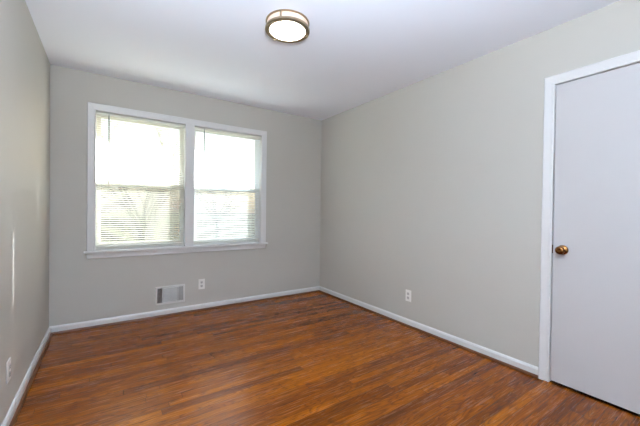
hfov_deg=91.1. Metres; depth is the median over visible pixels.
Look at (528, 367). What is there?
baseboard
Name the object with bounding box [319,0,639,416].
wall
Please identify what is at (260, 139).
window
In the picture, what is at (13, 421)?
trim
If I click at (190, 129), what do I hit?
trim
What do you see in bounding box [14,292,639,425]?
floor
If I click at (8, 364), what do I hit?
wall outlet
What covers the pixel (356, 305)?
trim
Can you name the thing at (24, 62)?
wall
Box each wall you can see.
[0,0,49,425]
[49,64,321,326]
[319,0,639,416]
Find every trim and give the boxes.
[9,333,52,425]
[86,102,266,251]
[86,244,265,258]
[184,124,194,245]
[319,290,537,378]
[538,50,639,381]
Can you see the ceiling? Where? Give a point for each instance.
(355, 53)
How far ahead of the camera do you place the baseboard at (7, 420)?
1.95 m
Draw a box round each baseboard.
[1,327,50,425]
[50,286,319,331]
[319,286,537,374]
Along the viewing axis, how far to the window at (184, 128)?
3.33 m
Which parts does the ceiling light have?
glass, glass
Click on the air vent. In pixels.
(170, 294)
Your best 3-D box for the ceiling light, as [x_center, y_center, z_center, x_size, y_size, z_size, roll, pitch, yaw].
[-0.222,-1.264,2.147,0.302,0.073,0.302,0,1,-34]
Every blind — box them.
[96,112,184,247]
[194,127,259,242]
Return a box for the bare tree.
[101,120,221,183]
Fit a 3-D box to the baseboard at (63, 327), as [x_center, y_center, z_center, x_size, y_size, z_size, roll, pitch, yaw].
[-1.229,1.075,3.672,2.961,0.072,0.014,0,1,-34]
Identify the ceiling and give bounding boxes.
[25,0,619,120]
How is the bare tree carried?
on the ground
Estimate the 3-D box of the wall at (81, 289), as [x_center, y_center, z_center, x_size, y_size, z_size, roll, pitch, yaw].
[-1.210,-0.080,3.762,3.081,2.500,0.150,0,1,-34]
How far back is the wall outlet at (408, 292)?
3.17 m
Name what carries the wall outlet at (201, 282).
attached to the wall at (81, 289)
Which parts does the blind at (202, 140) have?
rail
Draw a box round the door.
[549,62,639,413]
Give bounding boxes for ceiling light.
[265,9,309,42]
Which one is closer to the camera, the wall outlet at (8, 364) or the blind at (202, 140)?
the wall outlet at (8, 364)
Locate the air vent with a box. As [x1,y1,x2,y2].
[155,284,184,305]
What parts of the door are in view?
knob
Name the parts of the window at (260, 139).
sash, sash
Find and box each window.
[95,111,185,249]
[194,126,261,244]
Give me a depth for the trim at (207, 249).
3.38 m
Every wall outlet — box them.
[6,357,10,383]
[198,279,204,288]
[405,289,410,301]
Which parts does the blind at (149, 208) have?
rail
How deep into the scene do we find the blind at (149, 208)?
3.26 m
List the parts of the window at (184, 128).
sash, sash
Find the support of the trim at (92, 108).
attached to the wall at (81, 289)
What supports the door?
in the wall at (431, 187)

